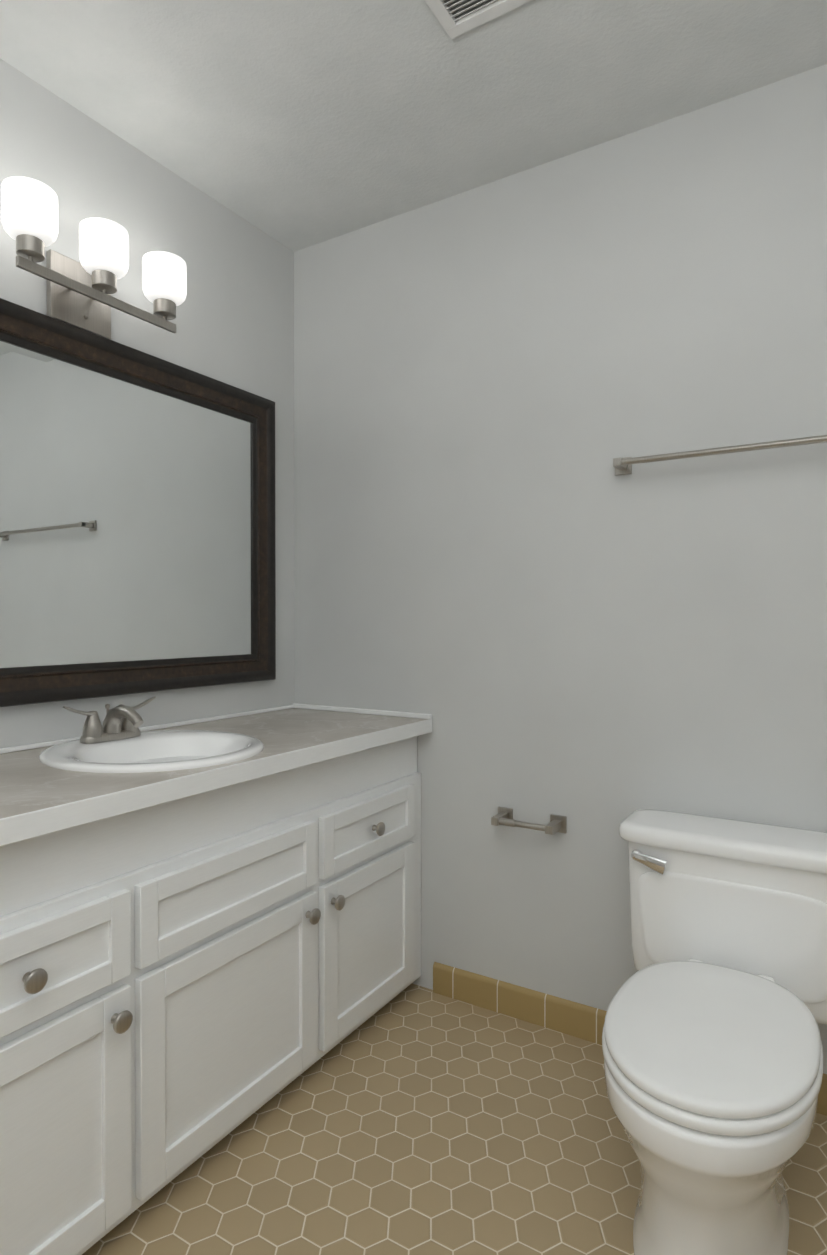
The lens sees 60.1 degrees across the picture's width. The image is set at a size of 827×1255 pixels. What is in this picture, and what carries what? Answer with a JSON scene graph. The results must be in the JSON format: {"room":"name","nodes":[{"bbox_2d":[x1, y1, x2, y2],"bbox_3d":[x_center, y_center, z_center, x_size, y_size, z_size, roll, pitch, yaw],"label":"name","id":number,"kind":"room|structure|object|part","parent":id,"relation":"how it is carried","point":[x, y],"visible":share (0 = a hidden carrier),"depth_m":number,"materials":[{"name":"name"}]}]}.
{"room":"bathroom","nodes":[
{"label":"bathroom","id":0,"kind":"room"},
{"bbox_2d":[0,58,294,748],"bbox_3d":[-1.301,-0.083,1.261,0.100,2.510,3.365,0,1,32],"label":"wall","id":1,"kind":"structure","parent":0,"point":[233,320],"depth_m":2.12,"materials":[{"name":"paint"}]},
{"bbox_2d":[1,176,186,338],"bbox_3d":[-0.801,-0.886,1.809,0.168,0.228,0.490,0,1,32],"label":"sconce","id":2,"kind":"object","parent":1,"relation":"attached to","point":[79,295],"visible":1,"depth_m":1.77,"materials":[{"name":"white glass"}]},
{"bbox_3d":[-0.876,-0.941,1.635,0.115,0.115,0.115,0,1,32],"label":"lamp shade","id":3,"kind":"part","parent":2,"relation":"part of","materials":[{"name":"white glass"}]},
{"bbox_3d":[-0.777,-0.943,1.797,0.115,0.115,0.115,0,1,32],"label":"lamp shade","id":4,"kind":"part","parent":2,"relation":"part of","materials":[{"name":"white glass"}]},
{"bbox_3d":[-0.680,-0.944,1.954,0.115,0.115,0.115,0,1,32],"label":"lamp shade","id":5,"kind":"part","parent":2,"relation":"part of","materials":[{"name":"white glass"}]},
{"bbox_2d":[0,298,275,706],"bbox_3d":[-0.853,-0.292,1.861,0.032,0.953,1.410,0,1,32],"label":"mirror","id":6,"kind":"object","parent":1,"relation":"attached to","point":[137,521],"visible":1,"depth_m":1.97,"materials":[{"name":"brown mirror"}]},
{"bbox_2d":[0,0,826,251],"bbox_3d":[-0.151,-1.381,0.542,2.800,0.100,3.365,0,1,32],"label":"ceiling","id":7,"kind":"structure","parent":0,"point":[294,125],"depth_m":1.75,"materials":[{"name":"paint"}]},
{"bbox_2d":[425,0,530,38],"bbox_3d":[0.150,-1.332,1.376,0.360,0.012,0.340,0,1,32],"label":"ceiling vent","id":8,"kind":"object","parent":7,"relation":"in","point":[455,18],"visible":1,"depth_m":1.54,"materials":[{"name":"plastic"}]},
{"bbox_2d":[82,983,826,1254],"bbox_3d":[-0.151,1.228,0.567,2.800,0.100,3.365,0,1,32],"label":"floor","id":9,"kind":"structure","parent":0,"point":[412,1119],"depth_m":1.56,"materials":[{"name":"tile"}]},
{"bbox_2d":[0,696,431,1254],"bbox_3d":[-0.619,0.677,1.722,0.582,0.980,1.673,0,1,32],"label":"bathroom vanity","id":10,"kind":"object","parent":9,"relation":"on","point":[210,932],"visible":1,"depth_m":1.50,"materials":[{"name":"paint"}]},
{"bbox_3d":[-0.628,0.581,1.179,0.030,0.039,0.039,0,1,32],"label":"knob","id":11,"kind":"part","parent":10,"relation":"part of","materials":[{"name":"silver metal"}]},
{"bbox_3d":[-0.649,0.581,1.192,0.019,0.161,0.400,0,1,32],"label":"drawer","id":12,"kind":"part","parent":10,"relation":"part of","materials":[{"name":"paint"}]},
{"bbox_3d":[-0.649,0.897,1.195,0.019,0.428,0.400,0,1,32],"label":"door","id":13,"kind":"part","parent":10,"relation":"part of","materials":[{"name":"paint"}]},
{"bbox_3d":[-0.542,0.726,1.321,0.030,0.039,0.039,0,1,32],"label":"knob","id":14,"kind":"part","parent":10,"relation":"part of","materials":[{"name":"silver metal"}]},
{"bbox_2d":[0,708,427,818],"bbox_3d":[-0.625,0.318,1.722,0.570,0.040,1.673,0,1,32],"label":"countertop","id":15,"kind":"structure","parent":10,"relation":"on","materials":[{"name":"stone"}]},
{"bbox_2d":[63,696,155,743],"bbox_3d":[-0.729,0.234,1.790,0.143,0.096,0.262,0,1,32],"label":"faucet","id":16,"kind":"object","parent":15,"relation":"on","point":[121,723],"depth_m":1.78,"materials":[{"name":"silver metal"}]},
{"bbox_2d":[39,730,263,772],"bbox_3d":[-0.620,0.358,1.724,0.520,0.150,0.496,0,1,32],"label":"sink","id":17,"kind":"object","parent":15,"relation":"in","point":[135,751],"depth_m":1.76,"materials":[{"name":"ceramic"}]},
{"bbox_3d":[-0.394,0.577,1.607,0.019,0.161,0.531,0,1,32],"label":"drawer","id":18,"kind":"part","parent":10,"relation":"part of","materials":[{"name":"paint"}]},
{"bbox_3d":[-0.394,0.893,1.610,0.019,0.428,0.531,0,1,32],"label":"door","id":19,"kind":"part","parent":10,"relation":"part of","materials":[{"name":"paint"}]},
{"bbox_3d":[-0.253,0.722,1.791,0.030,0.039,0.039,0,1,32],"label":"knob","id":20,"kind":"part","parent":10,"relation":"part of","materials":[{"name":"silver metal"}]},
{"bbox_3d":[-0.200,0.721,1.878,0.030,0.039,0.039,0,1,32],"label":"knob","id":21,"kind":"part","parent":10,"relation":"part of","materials":[{"name":"silver metal"}]},
{"bbox_3d":[-0.121,0.573,2.051,0.019,0.161,0.451,0,1,32],"label":"drawer","id":22,"kind":"part","parent":10,"relation":"part of","materials":[{"name":"paint"}]},
{"bbox_3d":[-0.121,0.888,2.054,0.019,0.428,0.451,0,1,32],"label":"door","id":23,"kind":"part","parent":10,"relation":"part of","materials":[{"name":"paint"}]},
{"bbox_3d":[-0.101,0.573,2.038,0.030,0.039,0.039,0,1,32],"label":"knob","id":24,"kind":"part","parent":10,"relation":"part of","materials":[{"name":"silver metal"}]},
{"bbox_2d":[602,809,826,1254],"bbox_3d":[0.632,0.828,1.481,0.534,0.684,0.777,0,1,32],"label":"toilet","id":25,"kind":"object","parent":9,"relation":"on","point":[712,1047],"visible":1,"depth_m":1.37,"materials":[{"name":"ceramic"}]},
{"bbox_3d":[0.567,0.565,1.722,0.087,0.045,0.028,0,1,32],"label":"lever","id":26,"kind":"part","parent":25,"relation":"part of","materials":[{"name":"silver metal"}]},
{"bbox_3d":[0.572,0.796,1.381,0.381,0.023,0.533,0,1,32],"label":"seat","id":27,"kind":"part","parent":25,"relation":"part of","materials":[{"name":"plastic"}]},
{"bbox_3d":[0.776,0.506,1.711,0.534,0.044,0.216,0,1,32],"label":"lid","id":28,"kind":"part","parent":25,"relation":"part of","materials":[{"name":"ceramic"}]},
{"bbox_3d":[0.777,0.698,1.714,0.494,0.340,0.192,0,1,32],"label":"tank","id":29,"kind":"part","parent":25,"relation":"part of","materials":[{"name":"ceramic"}]},
{"bbox_2d":[294,64,826,1073],"bbox_3d":[0.704,-0.089,1.946,2.600,2.510,0.100,0,1,32],"label":"wall","id":30,"kind":"structure","parent":0,"point":[522,592],"depth_m":2.03,"materials":[{"name":"paint"}]},
{"bbox_2d":[491,806,566,834],"bbox_3d":[0.328,0.566,2.076,0.214,0.048,0.080,0,1,32],"label":"paper holder","id":31,"kind":"object","parent":30,"relation":"attached to","point":[504,817],"visible":1,"depth_m":2.06,"materials":[{"name":"silver metal"}]},
{"bbox_2d":[433,962,826,1115],"bbox_3d":[0.646,1.119,1.926,1.363,0.093,0.012,0,1,32],"label":"baseboard","id":32,"kind":"structure","parent":30,"relation":"attached to","point":[572,1018],"depth_m":2.11,"materials":[{"name":"tile"}]},
{"bbox_2d":[613,435,826,475],"bbox_3d":[0.859,-0.440,1.749,0.749,0.046,0.066,0,1,32],"label":"towel rail","id":33,"kind":"object","parent":30,"relation":"attached to","point":[622,466],"visible":1,"depth_m":1.79,"materials":[{"name":"silver metal"}]}
]}

